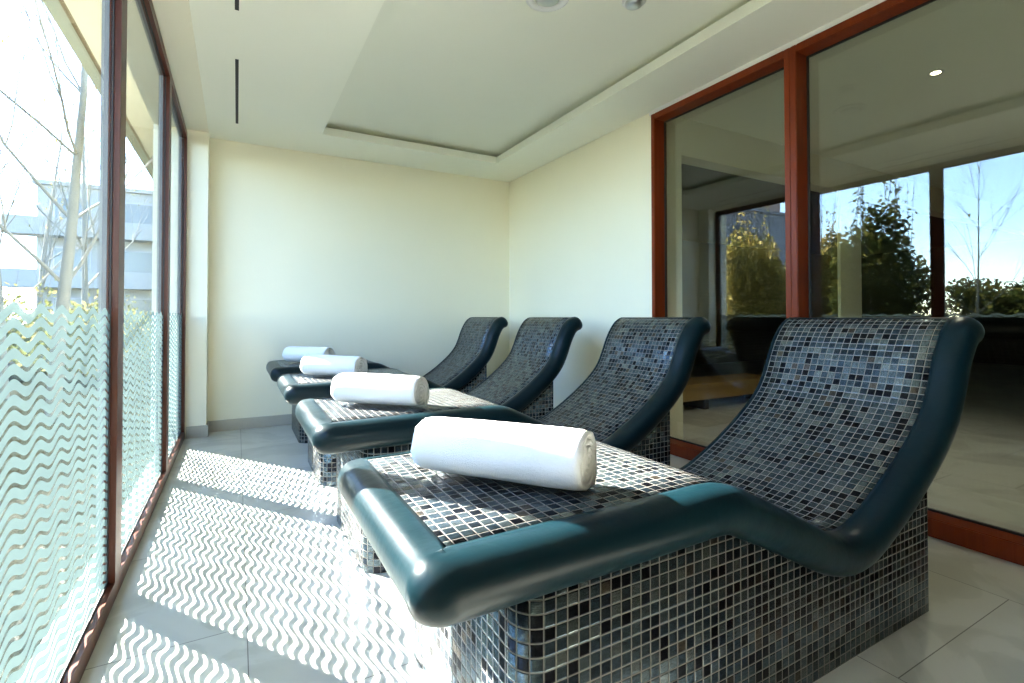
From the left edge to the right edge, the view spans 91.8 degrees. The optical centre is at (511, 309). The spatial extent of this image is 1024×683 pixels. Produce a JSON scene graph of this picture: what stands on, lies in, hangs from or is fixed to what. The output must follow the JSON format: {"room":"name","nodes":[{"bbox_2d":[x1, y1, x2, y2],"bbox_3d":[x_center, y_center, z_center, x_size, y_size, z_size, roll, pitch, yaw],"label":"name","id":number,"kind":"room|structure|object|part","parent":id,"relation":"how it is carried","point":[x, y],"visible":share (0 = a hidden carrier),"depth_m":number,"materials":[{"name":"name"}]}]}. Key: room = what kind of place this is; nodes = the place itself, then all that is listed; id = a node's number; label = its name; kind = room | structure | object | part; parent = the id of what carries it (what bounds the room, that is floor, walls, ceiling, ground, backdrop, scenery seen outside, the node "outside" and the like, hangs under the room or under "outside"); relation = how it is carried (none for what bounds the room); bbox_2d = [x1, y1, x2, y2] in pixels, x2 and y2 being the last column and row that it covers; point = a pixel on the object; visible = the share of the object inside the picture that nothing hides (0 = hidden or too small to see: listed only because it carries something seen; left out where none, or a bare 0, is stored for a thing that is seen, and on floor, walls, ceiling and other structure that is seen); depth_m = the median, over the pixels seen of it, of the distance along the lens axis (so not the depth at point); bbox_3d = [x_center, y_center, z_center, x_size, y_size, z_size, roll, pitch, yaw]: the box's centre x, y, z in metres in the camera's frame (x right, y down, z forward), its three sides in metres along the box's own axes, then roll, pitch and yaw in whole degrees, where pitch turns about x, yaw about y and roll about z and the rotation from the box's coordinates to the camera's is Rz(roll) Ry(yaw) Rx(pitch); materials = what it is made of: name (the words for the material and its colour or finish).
{"room":"spa","nodes":[
{"label":"spa","id":0,"kind":"room"},
{"bbox_2d":[150,124,209,441],"bbox_3d":[-2.770,-0.213,4.154,0.380,2.558,0.175,0,-1,-29],"label":"wall","id":1,"kind":"structure","parent":0,"point":[198,142],"depth_m":4.12,"materials":[{"name":"beige paint"}]},
{"bbox_2d":[167,73,186,477],"bbox_3d":[-2.433,-0.208,3.571,0.056,2.530,1.170,0,-1,-29],"label":"window","id":2,"kind":"structure","parent":1,"relation":"in","point":[173,448],"depth_m":3.99,"materials":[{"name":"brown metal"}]},
{"bbox_3d":[-2.448,-0.208,3.563,0.022,2.530,1.170,0,-1,-29],"label":"frame","id":3,"kind":"part","parent":2,"relation":"part of","materials":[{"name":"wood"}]},
{"bbox_2d":[186,421,208,438],"bbox_3d":[-2.651,1.019,4.184,0.154,0.095,0.175,0,-1,-29],"label":"baseboard","id":4,"kind":"structure","parent":1,"relation":"attached to","point":[193,431],"depth_m":4.11,"materials":[{"name":"stone"}]},
{"bbox_2d":[207,138,508,420],"bbox_3d":[-1.501,-0.421,5.075,3.490,3.000,0.200,0,-1,-29],"label":"wall","id":5,"kind":"structure","parent":0,"point":[387,265],"depth_m":4.86,"materials":[{"name":"beige paint"}]},
{"bbox_2d":[100,0,209,137],"bbox_3d":[-1.272,-1.756,1.473,0.380,0.442,6.360,0,-1,-29],"label":"trim","id":6,"kind":"structure","parent":5,"relation":"attached to","point":[174,19],"depth_m":3.01,"materials":[{"name":"beige paint"}]},
{"bbox_2d":[207,414,291,431],"bbox_3d":[-1.334,1.031,5.022,2.990,0.095,0.014,0,-1,-29],"label":"baseboard","id":7,"kind":"structure","parent":5,"relation":"attached to","point":[286,419],"depth_m":4.45,"materials":[{"name":"stone"}]},
{"bbox_2d":[17,360,1023,682],"bbox_3d":[4.465,1.186,5.830,14.520,0.200,8.500,0,-1,-29],"label":"floor","id":8,"kind":"structure","parent":0,"point":[243,568],"depth_m":1.85,"materials":[{"name":"tile"}]},
{"bbox_2d":[0,0,124,682],"bbox_3d":[-1.094,-0.246,1.156,0.056,2.530,1.475,0,-1,-29],"label":"window","id":9,"kind":"structure","parent":8,"relation":"on","point":[71,659],"depth_m":1.37,"materials":[{"name":"clear glass"}]},
{"bbox_3d":[-1.109,-0.246,1.147,0.022,2.530,1.475,0,-1,-29],"label":"frame","id":10,"kind":"part","parent":9,"relation":"part of","materials":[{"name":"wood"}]},
{"bbox_2d":[118,0,170,591],"bbox_3d":[-1.800,-0.226,2.430,0.056,2.530,1.440,0,-1,-29],"label":"window","id":11,"kind":"structure","parent":8,"relation":"on","point":[129,539],"depth_m":2.53,"materials":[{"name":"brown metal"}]},
{"bbox_2d":[266,317,507,443],"bbox_3d":[-1.107,0.572,4.589,2.071,1.000,0.765,0,-1,-29],"label":"lounger","id":12,"kind":"object","parent":8,"relation":"on","point":[464,368],"visible":0.35,"depth_m":4.68,"materials":[{"name":"tile"}]},
{"bbox_2d":[282,346,334,361],"bbox_3d":[-1.697,0.382,4.147,0.417,0.138,0.152,0,-1,17],"label":"rolled towel","id":13,"kind":"object","parent":12,"relation":"on","point":[291,353],"visible":0.69,"depth_m":4.10,"materials":[{"name":"white fabric"}]},
{"bbox_2d":[277,317,582,485],"bbox_3d":[-0.530,0.556,3.600,2.095,1.000,0.735,0,-1,-29],"label":"lounger","id":14,"kind":"object","parent":8,"relation":"on","point":[523,383],"visible":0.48,"depth_m":3.68,"materials":[{"name":"tile"}]},
{"bbox_2d":[300,354,367,375],"bbox_3d":[-1.155,0.368,3.223,0.418,0.140,0.156,0,-1,17],"label":"rolled towel","id":15,"kind":"object","parent":14,"relation":"on","point":[315,364],"visible":0.98,"depth_m":3.17,"materials":[{"name":"white fabric"}]},
{"bbox_2d":[295,317,710,573],"bbox_3d":[0.045,0.541,2.615,2.133,0.999,0.735,0,-1,-29],"label":"lounger","id":16,"kind":"object","parent":8,"relation":"on","point":[644,365],"visible":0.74,"depth_m":2.62,"materials":[{"name":"tile"}]},
{"bbox_2d":[330,373,429,405],"bbox_3d":[-0.592,0.361,2.227,0.423,0.139,0.154,0,-1,17],"label":"rolled towel","id":17,"kind":"object","parent":16,"relation":"on","point":[370,388],"visible":1,"depth_m":2.17,"materials":[{"name":"white fabric"}]},
{"bbox_2d":[337,317,984,682],"bbox_3d":[0.635,0.525,1.642,2.210,0.999,0.760,0,-1,-29],"label":"lounger","id":18,"kind":"object","parent":8,"relation":"on","point":[793,544],"visible":0.91,"depth_m":1.24,"materials":[{"name":"tile"}]},
{"bbox_2d":[411,417,596,490],"bbox_3d":[-0.024,0.354,1.234,0.448,0.145,0.162,0,-1,23],"label":"rolled towel","id":19,"kind":"object","parent":18,"relation":"on","point":[565,458],"visible":1,"depth_m":1.16,"materials":[{"name":"white fabric"}]},
{"bbox_2d":[683,373,761,409],"bbox_3d":[2.016,0.938,5.477,2.350,0.290,0.450,0,-1,-29],"label":"bench","id":20,"kind":"object","parent":8,"relation":"on","point":[697,393],"visible":0.39,"depth_m":5.43,"materials":[{"name":"brown wood"}]},
{"bbox_3d":[2.025,0.963,5.481,0.070,0.239,0.310,0,-1,-29],"label":"leg","id":21,"kind":"part","parent":20,"relation":"part of","materials":[{"name":"black"}]},
{"bbox_3d":[2.016,0.818,5.479,2.350,0.050,0.450,0,-1,-29],"label":"seat","id":22,"kind":"part","parent":20,"relation":"part of","materials":[{"name":"brown wood"}]},
{"bbox_3d":[2.943,0.971,5.990,0.070,0.239,0.310,0,-1,-29],"label":"leg","id":23,"kind":"part","parent":20,"relation":"part of","materials":[{"name":"black"}]},
{"bbox_2d":[790,0,1023,565],"bbox_3d":[2.083,-0.241,2.069,0.134,2.542,1.793,0,-1,-29],"label":"window","id":24,"kind":"structure","parent":8,"relation":"on","point":[998,542],"depth_m":2.79,"materials":[{"name":"brown wood"}]},
{"bbox_2d":[326,0,750,156],"bbox_3d":[0.535,-1.674,2.096,1.925,0.050,6.140,0,-1,-29],"label":"ceiling","id":25,"kind":"structure","parent":0,"point":[484,77],"depth_m":3.25,"materials":[{"name":"beige paint"}]},
{"bbox_2d":[526,0,568,11],"bbox_3d":[0.186,-1.626,2.605,0.232,0.030,0.232,0,-1,-29],"label":"ceiling vent","id":26,"kind":"object","parent":25,"relation":"in","point":[539,5],"visible":1,"depth_m":2.65,"materials":[{"name":"white plastic"}]},
{"bbox_2d":[622,0,645,9],"bbox_3d":[0.646,-1.622,2.631,0.124,0.038,0.124,0,-1,-29],"label":"smoke detector","id":27,"kind":"object","parent":25,"relation":"attached to","point":[628,4],"visible":1,"depth_m":2.62,"materials":[{"name":"white plastic"}]},
{"bbox_2d":[509,113,651,407],"bbox_3d":[0.574,-0.211,4.806,0.120,2.570,2.277,0,-1,-29],"label":"wall","id":28,"kind":"structure","parent":0,"point":[580,227],"depth_m":4.52,"materials":[{"name":"beige paint"}]},
{"bbox_2d":[651,48,791,460],"bbox_3d":[1.384,-0.221,3.330,0.134,2.542,1.090,0,-1,-29],"label":"window","id":29,"kind":"structure","parent":28,"relation":"in","point":[780,61],"depth_m":3.54,"materials":[{"name":"brown wood"}]},
{"bbox_2d":[649,0,885,115],"bbox_3d":[2.096,-1.526,2.044,0.112,0.028,4.100,0,-1,-29],"label":"trim","id":30,"kind":"structure","parent":28,"relation":"attached to","point":[875,2],"depth_m":2.90,"materials":[{"name":"beige paint"}]},
{"bbox_2d":[189,0,1023,255],"bbox_3d":[4.655,-1.565,5.836,14.220,0.161,8.750,0,-1,-29],"label":"ceiling","id":31,"kind":"structure","parent":0,"point":[297,58],"depth_m":3.67,"materials":[{"name":"beige paint"}]},
{"bbox_2d":[235,58,238,123],"bbox_3d":[-1.953,-1.513,3.521,0.025,0.002,1.156,0,-1,-29],"label":"ceiling vent","id":32,"kind":"object","parent":31,"relation":"in","point":[236,60],"visible":1,"depth_m":3.45,"materials":[{"name":"black metal"}]},
{"bbox_2d":[234,0,239,10],"bbox_3d":[-1.126,-1.537,2.030,0.025,0.002,1.166,0,-1,-29],"label":"ceiling vent","id":33,"kind":"object","parent":31,"relation":"in","point":[236,2],"visible":1,"depth_m":2.50,"materials":[{"name":"black metal"}]},
{"bbox_2d":[927,69,944,76],"bbox_3d":[2.733,-1.522,3.197,0.092,0.003,0.092,0,-1,-29],"label":"recessed light","id":34,"kind":"object","parent":31,"relation":"in","point":[936,72],"visible":1,"depth_m":3.19,"materials":[{"name":"metal"}]},
{"bbox_2d":[682,240,837,364],"bbox_3d":[3.879,-0.128,10.423,11.110,2.570,0.135,0,-1,-29],"label":"wall","id":35,"kind":"structure","parent":0,"point":[706,267],"depth_m":11.05,"materials":[{"name":"clear glass"}]},
{"bbox_2d":[666,117,1023,439],"bbox_3d":[6.016,-0.189,6.569,11.110,2.570,0.150,0,-1,-29],"label":"wall","id":36,"kind":"structure","parent":0,"point":[689,142],"depth_m":4.95,"materials":[{"name":"beige paint"}]},
{"bbox_2d":[861,239,1023,364],"bbox_3d":[10.857,-0.149,9.396,0.100,2.570,8.500,0,-1,-29],"label":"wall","id":37,"kind":"structure","parent":0,"point":[983,282],"depth_m":10.93,"materials":[{"name":"clear glass"}]},
{"label":"outside","id":38,"kind":"structure","parent":0,"visible":0},
{"bbox_2d":[0,329,154,682],"bbox_3d":[-67.248,1.358,-3.001,119.480,0.200,180.000,0,-1,-29],"label":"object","id":39,"kind":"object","parent":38,"point":[13,392],"depth_m":3.64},
{"bbox_2d":[2,265,55,368],"bbox_3d":[-11.154,0.219,11.025,2.076,2.504,2.225,0,-1,9],"label":"leafy shrub","id":40,"kind":"object","parent":39,"relation":"on","point":[12,315],"visible":0.21,"depth_m":11.10,"materials":[{"name":"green plant"}]},
{"bbox_2d":[0,9,96,398],"bbox_3d":[-7.846,-2.338,7.502,3.001,7.426,3.371,0,-1,26],"label":"bare tree","id":41,"kind":"object","parent":39,"relation":"on","point":[2,308],"visible":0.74,"depth_m":7.55,"materials":[{"name":"grey plant"}]},
{"bbox_2d":[7,275,123,381],"bbox_3d":[-8.561,0.395,9.588,1.834,2.162,1.879,0,-1,-29],"label":"leafy shrub","id":42,"kind":"object","parent":39,"relation":"on","point":[48,303],"visible":0.2,"depth_m":9.44,"materials":[{"name":"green plant"}]},
{"bbox_2d":[0,11,150,316],"bbox_3d":[-16.523,-5.172,18.624,5.580,13.452,4.395,0,-1,10],"label":"bare tree","id":43,"kind":"object","parent":39,"relation":"on","point":[48,229],"visible":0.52,"depth_m":17.96,"materials":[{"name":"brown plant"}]},
{"bbox_2d":[0,6,151,322],"bbox_3d":[-11.615,-4.576,13.793,5.738,12.099,7.182,0,-1,-29],"label":"bare tree","id":44,"kind":"object","parent":39,"relation":"on","point":[85,290],"visible":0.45,"depth_m":13.16,"materials":[{"name":"grey plant"}]},
{"bbox_2d":[0,179,152,328],"bbox_3d":[-24.004,-2.928,37.568,18.000,9.550,11.500,0,-1,-29],"label":"apartment building","id":45,"kind":"structure","parent":39,"relation":"on","point":[138,256],"depth_m":30.93,"materials":[{"name":"white"}]},
{"bbox_3d":[-27.192,0.162,30.611,1.659,1.550,0.030,0,-1,-29],"label":"pane","id":46,"kind":"part","parent":45,"relation":"part of","materials":[{"name":"glass"}]},
{"bbox_3d":[-27.194,-2.938,30.659,1.659,1.550,0.030,0,-1,-29],"label":"pane","id":47,"kind":"part","parent":45,"relation":"part of","materials":[{"name":"blue glass"}]},
{"bbox_3d":[-27.197,-6.037,30.706,1.659,1.550,0.030,0,-1,-29],"label":"pane","id":48,"kind":"part","parent":45,"relation":"part of","materials":[{"name":"glass"}]},
{"bbox_3d":[-24.290,-2.915,32.268,1.659,1.550,0.030,0,-1,-29],"label":"pane","id":49,"kind":"part","parent":45,"relation":"part of","materials":[{"name":"blue glass"}]},
{"bbox_3d":[-24.288,0.185,32.221,1.659,1.550,0.030,0,-1,-29],"label":"pane","id":50,"kind":"part","parent":45,"relation":"part of","materials":[{"name":"clear glass"}]},
{"bbox_3d":[-24.293,-6.015,32.316,1.659,1.550,0.030,0,-1,-29],"label":"pane","id":51,"kind":"part","parent":45,"relation":"part of","materials":[{"name":"blue glass"}]},
{"bbox_2d":[0,0,152,417],"bbox_3d":[-5.593,-3.551,6.015,4.658,9.802,5.250,0,-1,-29],"label":"bare tree","id":52,"kind":"object","parent":39,"relation":"on","point":[67,274],"visible":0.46,"depth_m":6.24,"materials":[{"name":"grey plant"}]},
{"bbox_2d":[123,314,151,368],"bbox_3d":[-8.098,0.534,11.498,1.622,1.986,1.886,0,-1,3],"label":"leafy shrub","id":53,"kind":"object","parent":39,"relation":"on","point":[145,314],"visible":0.03,"depth_m":10.98,"materials":[{"name":"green plant"}]},
{"bbox_2d":[124,286,151,359],"bbox_3d":[-10.978,0.379,14.541,2.366,2.312,2.314,0,-1,-29],"label":"leafy shrub","id":54,"kind":"object","parent":39,"relation":"on","point":[128,295],"visible":0.04,"depth_m":14.59,"materials":[{"name":"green plant"}]},
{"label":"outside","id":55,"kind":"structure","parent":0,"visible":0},
{"bbox_2d":[42,0,153,179],"bbox_3d":[-7.601,-2.290,11.660,0.980,1.150,32.300,0,-1,-29],"label":"roof overhang","id":56,"kind":"object","parent":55,"point":[79,21],"depth_m":5.20,"materials":[{"name":"beige paint"}]}
]}

